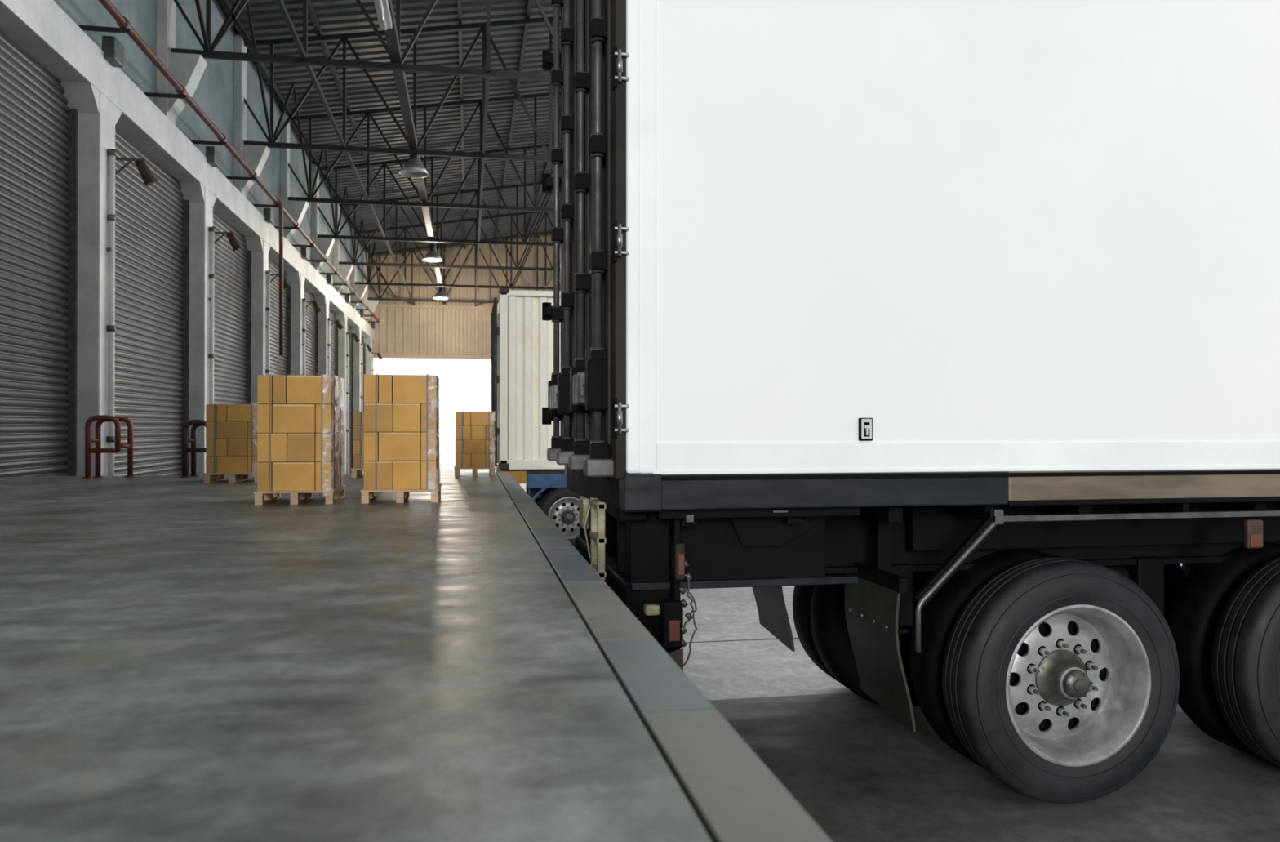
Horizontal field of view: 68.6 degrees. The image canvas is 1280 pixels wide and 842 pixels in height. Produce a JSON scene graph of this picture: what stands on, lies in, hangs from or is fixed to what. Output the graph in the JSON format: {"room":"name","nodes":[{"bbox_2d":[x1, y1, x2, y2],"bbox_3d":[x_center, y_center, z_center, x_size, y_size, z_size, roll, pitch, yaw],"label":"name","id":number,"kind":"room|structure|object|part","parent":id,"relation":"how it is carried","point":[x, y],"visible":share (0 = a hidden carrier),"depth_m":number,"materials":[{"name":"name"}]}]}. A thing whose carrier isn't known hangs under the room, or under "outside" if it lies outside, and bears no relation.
{"room":"distribution center","nodes":[
{"label":"distribution center","id":0,"kind":"room"},
{"bbox_2d":[0,0,374,475],"bbox_3d":[-6.897,-2.332,16.960,0.420,7.974,38.180,0,0,-10],"label":"wall","id":1,"kind":"structure","parent":0,"point":[105,97],"depth_m":12.38,"materials":[{"name":"paint"}]},
{"bbox_2d":[0,29,78,476],"bbox_3d":[-5.194,-0.833,7.463,0.080,4.870,3.340,0,0,-10],"label":"door","id":2,"kind":"structure","parent":1,"relation":"in","point":[38,130],"depth_m":8.37,"materials":[{"name":"metal"}]},
{"bbox_2d":[106,148,115,475],"bbox_3d":[-5.257,-0.568,9.331,0.069,4.260,0.080,0,0,-10],"label":"drain pipe","id":3,"kind":"object","parent":1,"relation":"attached to","point":[111,153],"visible":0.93,"depth_m":9.31,"materials":[{"name":"metal"}]},
{"bbox_2d":[115,156,158,186],"bbox_3d":[-5.182,-2.568,9.606,0.136,0.277,0.472,0,0,44],"label":"wall lamp","id":4,"kind":"object","parent":1,"relation":"attached to","point":[148,176],"visible":0.86,"depth_m":9.65,"materials":[{"name":"metal"}]},
{"bbox_2d":[114,127,189,475],"bbox_3d":[-5.859,-0.813,11.103,0.080,4.870,3.340,0,0,-10],"label":"door","id":5,"kind":"structure","parent":1,"relation":"in","point":[152,353],"depth_m":11.40,"materials":[{"name":"metal"}]},
{"bbox_2d":[208,226,214,404],"bbox_3d":[-5.921,-0.548,12.970,0.069,4.260,0.080,0,0,-10],"label":"drain pipe","id":6,"kind":"object","parent":1,"relation":"attached to","point":[211,229],"visible":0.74,"depth_m":12.95,"materials":[{"name":"metal"}]},
{"bbox_2d":[213,231,242,251],"bbox_3d":[-5.846,-2.548,13.246,0.136,0.277,0.472,0,0,44],"label":"wall lamp","id":7,"kind":"object","parent":1,"relation":"attached to","point":[235,244],"visible":1,"depth_m":13.29,"materials":[{"name":"metal"}]},
{"bbox_2d":[77,0,379,355],"bbox_3d":[-6.561,-2.567,16.636,0.564,2.840,37.260,0,0,-10],"label":"pipe","id":8,"kind":"object","parent":1,"relation":"attached to","point":[113,49],"visible":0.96,"depth_m":12.74,"materials":[{"name":"red-brown paint"},{"name":"dark paint"}]},
{"bbox_2d":[213,209,251,404],"bbox_3d":[-6.524,-0.793,14.742,0.080,4.870,3.340,0,0,-10],"label":"door","id":9,"kind":"structure","parent":1,"relation":"in","point":[232,269],"depth_m":15.30,"materials":[{"name":"metal"}]},
{"bbox_2d":[156,0,378,322],"bbox_3d":[-7.084,-4.915,19.197,0.550,2.684,31.000,0,0,-10],"label":"pilasters","id":10,"kind":"object","parent":1,"relation":"attached to","point":[188,69],"visible":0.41,"depth_m":15.27,"materials":[{"name":"paint"}]},
{"bbox_2d":[265,270,270,374],"bbox_3d":[-6.586,-0.527,16.610,0.069,4.260,0.080,0,0,-10],"label":"drain pipe","id":11,"kind":"object","parent":1,"relation":"attached to","point":[268,272],"visible":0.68,"depth_m":16.59,"materials":[{"name":"metal"}]},
{"bbox_2d":[268,257,290,375],"bbox_3d":[-7.189,-0.772,18.382,0.080,4.870,3.340,0,0,-10],"label":"door","id":12,"kind":"structure","parent":1,"relation":"in","point":[278,365],"depth_m":18.97,"materials":[{"name":"metal"}]},
{"bbox_2d":[270,273,290,288],"bbox_3d":[-6.511,-2.527,16.886,0.136,0.277,0.472,0,0,44],"label":"wall lamp","id":13,"kind":"object","parent":1,"relation":"attached to","point":[286,284],"visible":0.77,"depth_m":16.94,"materials":[{"name":"metal"}]},
{"bbox_2d":[302,298,306,375],"bbox_3d":[-7.251,-0.507,20.250,0.069,4.260,0.080,0,0,-10],"label":"drain pipe","id":14,"kind":"object","parent":1,"relation":"attached to","point":[304,330],"visible":0.47,"depth_m":20.23,"materials":[{"name":"metal"}]},
{"bbox_2d":[303,286,318,375],"bbox_3d":[-7.853,-0.752,22.022,0.080,4.870,3.340,0,0,-10],"label":"door","id":15,"kind":"structure","parent":1,"relation":"in","point":[311,316],"depth_m":23.00,"materials":[{"name":"metal"}]},
{"bbox_2d":[305,300,322,312],"bbox_3d":[-7.176,-2.507,20.526,0.136,0.277,0.472,0,0,44],"label":"wall lamp","id":16,"kind":"object","parent":1,"relation":"attached to","point":[317,307],"visible":1,"depth_m":20.57,"materials":[{"name":"metal"}]},
{"bbox_2d":[327,317,330,375],"bbox_3d":[-7.916,-0.487,23.890,0.069,4.260,0.080,0,0,-10],"label":"drain pipe","id":17,"kind":"object","parent":1,"relation":"attached to","point":[328,318],"visible":0.48,"depth_m":23.88,"materials":[{"name":"metal"}]},
{"bbox_2d":[328,308,337,377],"bbox_3d":[-8.518,-0.732,25.662,0.080,4.870,3.340,0,0,-10],"label":"door","id":18,"kind":"structure","parent":1,"relation":"in","point":[334,327],"depth_m":26.89,"materials":[{"name":"metal"}]},
{"bbox_2d":[330,319,343,329],"bbox_3d":[-7.841,-2.487,24.165,0.136,0.277,0.472,0,0,44],"label":"wall lamp","id":19,"kind":"object","parent":1,"relation":"attached to","point":[340,325],"visible":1,"depth_m":24.21,"materials":[{"name":"metal"}]},
{"bbox_2d":[346,332,348,473],"bbox_3d":[-8.580,-0.466,27.529,0.069,4.260,0.080,0,0,-10],"label":"drain pipe","id":20,"kind":"object","parent":1,"relation":"attached to","point":[347,333],"visible":0.92,"depth_m":27.51,"materials":[{"name":"metal"}]},
{"bbox_2d":[346,323,353,473],"bbox_3d":[-9.183,-0.711,29.301,0.080,4.870,3.340,0,0,-10],"label":"door","id":21,"kind":"structure","parent":1,"relation":"in","point":[348,328],"depth_m":30.76,"materials":[{"name":"metal"}]},
{"bbox_2d":[348,333,359,342],"bbox_3d":[-8.505,-2.466,27.805,0.136,0.277,0.472,0,0,44],"label":"wall lamp","id":22,"kind":"object","parent":1,"relation":"attached to","point":[357,339],"visible":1,"depth_m":27.85,"materials":[{"name":"metal"}]},
{"bbox_2d":[360,342,362,411],"bbox_3d":[-9.245,-0.446,31.169,0.069,4.260,0.080,0,0,-10],"label":"drain pipe","id":23,"kind":"object","parent":1,"relation":"attached to","point":[361,343],"visible":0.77,"depth_m":31.15,"materials":[{"name":"metal"}]},
{"bbox_2d":[361,335,365,411],"bbox_3d":[-9.848,-0.691,32.941,0.080,4.870,3.340,0,0,-10],"label":"door","id":24,"kind":"structure","parent":1,"relation":"in","point":[362,340],"depth_m":34.46,"materials":[{"name":"metal"}]},
{"bbox_2d":[362,343,372,351],"bbox_3d":[-9.170,-2.446,31.445,0.136,0.277,0.472,0,0,44],"label":"wall lamp","id":25,"kind":"object","parent":1,"relation":"attached to","point":[369,348],"visible":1,"depth_m":31.49,"materials":[{"name":"metal"}]},
{"bbox_2d":[372,351,373,373],"bbox_3d":[-9.910,-0.426,34.809,0.069,4.260,0.080,0,0,-10],"label":"drain pipe","id":26,"kind":"object","parent":1,"relation":"attached to","point":[372,352],"visible":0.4,"depth_m":34.79,"materials":[{"name":"metal"}]},
{"bbox_2d":[373,352,382,359],"bbox_3d":[-9.835,-2.426,35.085,0.136,0.277,0.472,0,0,44],"label":"wall lamp","id":27,"kind":"object","parent":1,"relation":"attached to","point":[380,357],"visible":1,"depth_m":35.13,"materials":[{"name":"metal"}]},
{"bbox_2d":[0,472,711,841],"bbox_3d":[-2.132,0.970,1.841,3.948,1.200,10.400,0,0,-10],"label":"floor","id":28,"kind":"structure","parent":0,"point":[189,659],"depth_m":1.35,"materials":[{"name":"concrete"}]},
{"bbox_2d":[81,414,135,478],"bbox_3d":[-3.724,0.178,6.587,0.310,0.438,0.170,0,0,-10],"label":"barrier","id":29,"kind":"object","parent":28,"relation":"on","point":[100,419],"visible":1,"depth_m":6.55,"materials":[{"name":"red metal"}]},
{"bbox_2d":[179,419,205,477],"bbox_3d":[-3.124,0.194,6.697,0.270,0.408,0.170,0,0,-10],"label":"barrier","id":30,"kind":"object","parent":28,"relation":"on","point":[193,450],"visible":0.59,"depth_m":6.63,"materials":[{"name":"metal"}]},
{"bbox_2d":[203,402,258,483],"bbox_3d":[-2.631,0.139,6.166,0.344,0.512,0.398,0,0,-10],"label":"stacked boxes","id":31,"kind":"object","parent":28,"relation":"on","point":[231,429],"visible":0.76,"depth_m":5.98,"materials":[{"name":"brown cardboard"}]},
{"bbox_2d":[253,373,346,504],"bbox_3d":[-1.633,0.081,4.539,0.352,0.609,0.438,0,0,-10],"label":"stacked boxes","id":32,"kind":"object","parent":28,"relation":"on","point":[300,418],"visible":1,"depth_m":4.34,"materials":[{"name":"brown cardboard"}]},
{"bbox_2d":[351,411,364,477],"bbox_3d":[-1.902,0.161,6.797,0.324,0.474,0.378,0,0,-10],"label":"stacked boxes","id":33,"kind":"object","parent":28,"relation":"on","point":[358,460],"visible":0.23,"depth_m":6.60,"materials":[{"name":"brown cardboard"}]},
{"bbox_2d":[360,371,441,502],"bbox_3d":[-1.166,0.077,4.624,0.359,0.617,0.438,0,0,-10],"label":"stacked boxes","id":34,"kind":"object","parent":28,"relation":"on","point":[402,423],"visible":1,"depth_m":4.42,"materials":[{"name":"brown cardboard"}]},
{"bbox_2d":[453,409,495,476],"bbox_3d":[-1.219,0.160,6.922,0.294,0.477,0.378,0,0,-10],"label":"stacked boxes","id":35,"kind":"object","parent":28,"relation":"on","point":[474,430],"visible":1,"depth_m":6.75,"materials":[{"name":"brown cardboard"}]},
{"bbox_2d":[496,471,832,841],"bbox_3d":[-0.144,0.971,2.204,0.110,1.202,10.399,0,0,-10],"label":"curb","id":36,"kind":"structure","parent":28,"relation":"attached to","point":[734,795],"depth_m":1.14,"materials":[{"name":"concrete"}]},
{"bbox_2d":[170,0,560,81],"bbox_3d":[-1.082,-6.152,12.523,9.692,3.244,0.060,0,0,-10],"label":"roof truss","id":37,"kind":"object","parent":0,"point":[255,57],"depth_m":12.04,"materials":[{"name":"grey metal"}]},
{"bbox_2d":[195,0,560,306],"bbox_3d":[-3.713,-5.643,18.566,5.795,2.249,36.000,0,0,-10],"label":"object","id":38,"kind":"structure","parent":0,"point":[391,34],"depth_m":15.01,"materials":[{"name":"grey metal"}]},
{"bbox_2d":[373,0,391,30],"bbox_3d":[-2.801,-4.554,10.188,0.140,0.259,1.000,0,0,-10],"label":"ceiling lamp","id":39,"kind":"object","parent":38,"relation":"attached to","point":[382,7],"visible":1,"depth_m":10.28,"materials":[{"name":"metal"}]},
{"bbox_2d":[398,155,428,177],"bbox_3d":[-3.879,-4.440,16.090,0.500,0.420,0.500,0,0,-10],"label":"pendant lamp","id":40,"kind":"object","parent":38,"relation":"hanging from","point":[413,168],"visible":0.94,"depth_m":16.02,"materials":[{"name":"metal"}]},
{"bbox_2d":[422,244,442,262],"bbox_3d":[-5.406,-4.394,24.451,0.500,0.420,0.500,0,0,-10],"label":"pendant lamp","id":41,"kind":"object","parent":38,"relation":"hanging from","point":[432,255],"visible":0.99,"depth_m":24.37,"materials":[{"name":"metal"}]},
{"bbox_2d":[433,286,448,299],"bbox_3d":[-6.736,-4.353,31.730,0.500,0.420,0.500,0,0,-10],"label":"pendant lamp","id":42,"kind":"object","parent":38,"relation":"hanging from","point":[440,295],"visible":0.97,"depth_m":31.64,"materials":[{"name":"metal"}]},
{"bbox_2d":[216,0,560,257],"bbox_3d":[-2.088,-7.063,17.041,10.000,1.701,40.200,0,0,-10],"label":"ceiling","id":43,"kind":"structure","parent":0,"point":[520,47],"depth_m":19.77,"materials":[{"name":"paint"}]},
{"bbox_2d":[244,16,560,161],"bbox_3d":[-1.771,-6.131,16.291,9.692,3.244,0.060,0,0,-10],"label":"roof truss","id":44,"kind":"object","parent":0,"point":[344,38],"depth_m":15.86,"materials":[{"name":"grey metal"}]},
{"bbox_2d":[288,91,560,212],"bbox_3d":[-2.459,-6.110,20.059,9.692,3.244,0.060,0,0,-10],"label":"roof truss","id":45,"kind":"object","parent":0,"point":[367,113],"depth_m":19.65,"materials":[{"name":"grey metal"}]},
{"bbox_2d":[317,142,560,246],"bbox_3d":[-3.147,-6.089,23.826,9.692,3.244,0.060,0,0,-10],"label":"roof truss","id":46,"kind":"object","parent":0,"point":[384,163],"depth_m":23.42,"materials":[{"name":"grey metal"}]},
{"bbox_2d":[338,181,560,271],"bbox_3d":[-3.835,-6.068,27.594,9.692,3.244,0.060,0,0,-10],"label":"roof truss","id":47,"kind":"object","parent":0,"point":[517,267],"depth_m":27.24,"materials":[{"name":"grey metal"}]},
{"bbox_2d":[355,207,560,289],"bbox_3d":[-4.523,-6.047,31.361,9.692,3.244,0.060,0,0,-10],"label":"roof truss","id":48,"kind":"object","parent":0,"point":[404,228],"depth_m":31.05,"materials":[{"name":"grey metal"}]},
{"bbox_2d":[367,231,559,302],"bbox_3d":[-5.211,-6.026,35.129,9.692,3.244,0.060,0,0,-10],"label":"roof truss","id":49,"kind":"object","parent":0,"point":[411,250],"depth_m":34.73,"materials":[{"name":"grey metal"}]},
{"bbox_2d":[368,235,560,359],"bbox_3d":[-5.523,-3.018,36.661,9.900,9.565,0.320,0,0,-10],"label":"wall","id":50,"kind":"structure","parent":0,"point":[426,330],"depth_m":36.26,"materials":[{"name":"metal"}]},
{"bbox_2d":[362,436,1279,841],"bbox_3d":[11.572,2.052,70.211,72.000,0.200,146.000,0,0,-10],"label":"ground","id":51,"kind":"structure","parent":0,"point":[860,773],"depth_m":4.24,"materials":[{"name":"concrete"}]},
{"bbox_2d":[490,288,579,547],"bbox_3d":[2.504,-0.004,13.618,9.180,3.280,2.308,0,0,-10],"label":"trailer","id":52,"kind":"object","parent":51,"relation":"on","point":[522,364],"visible":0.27,"depth_m":11.79,"materials":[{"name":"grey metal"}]},
{"bbox_3d":[2.402,1.126,13.556,8.800,1.020,2.180,0,0,-10],"label":"chassis frame","id":53,"kind":"part","parent":52,"relation":"part of","materials":[{"name":"blue paint"}]},
{"bbox_2d":[685,637,796,642],"bbox_3d":[6.949,1.600,7.360,15.680,0.002,16.000,0,0,-10],"label":"joint","id":54,"kind":"object","parent":51,"relation":"on","point":[793,637],"visible":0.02,"depth_m":6.83,"materials":[{"name":"grey concrete"}]},
{"bbox_2d":[542,0,1279,803],"bbox_3d":[5.604,-0.519,5.572,12.183,4.220,2.182,0,0,-10],"label":"semi-trailer","id":55,"kind":"object","parent":51,"relation":"on","point":[952,326],"visible":0.99,"depth_m":3.76,"materials":[{"name":"white metal"}]}
]}

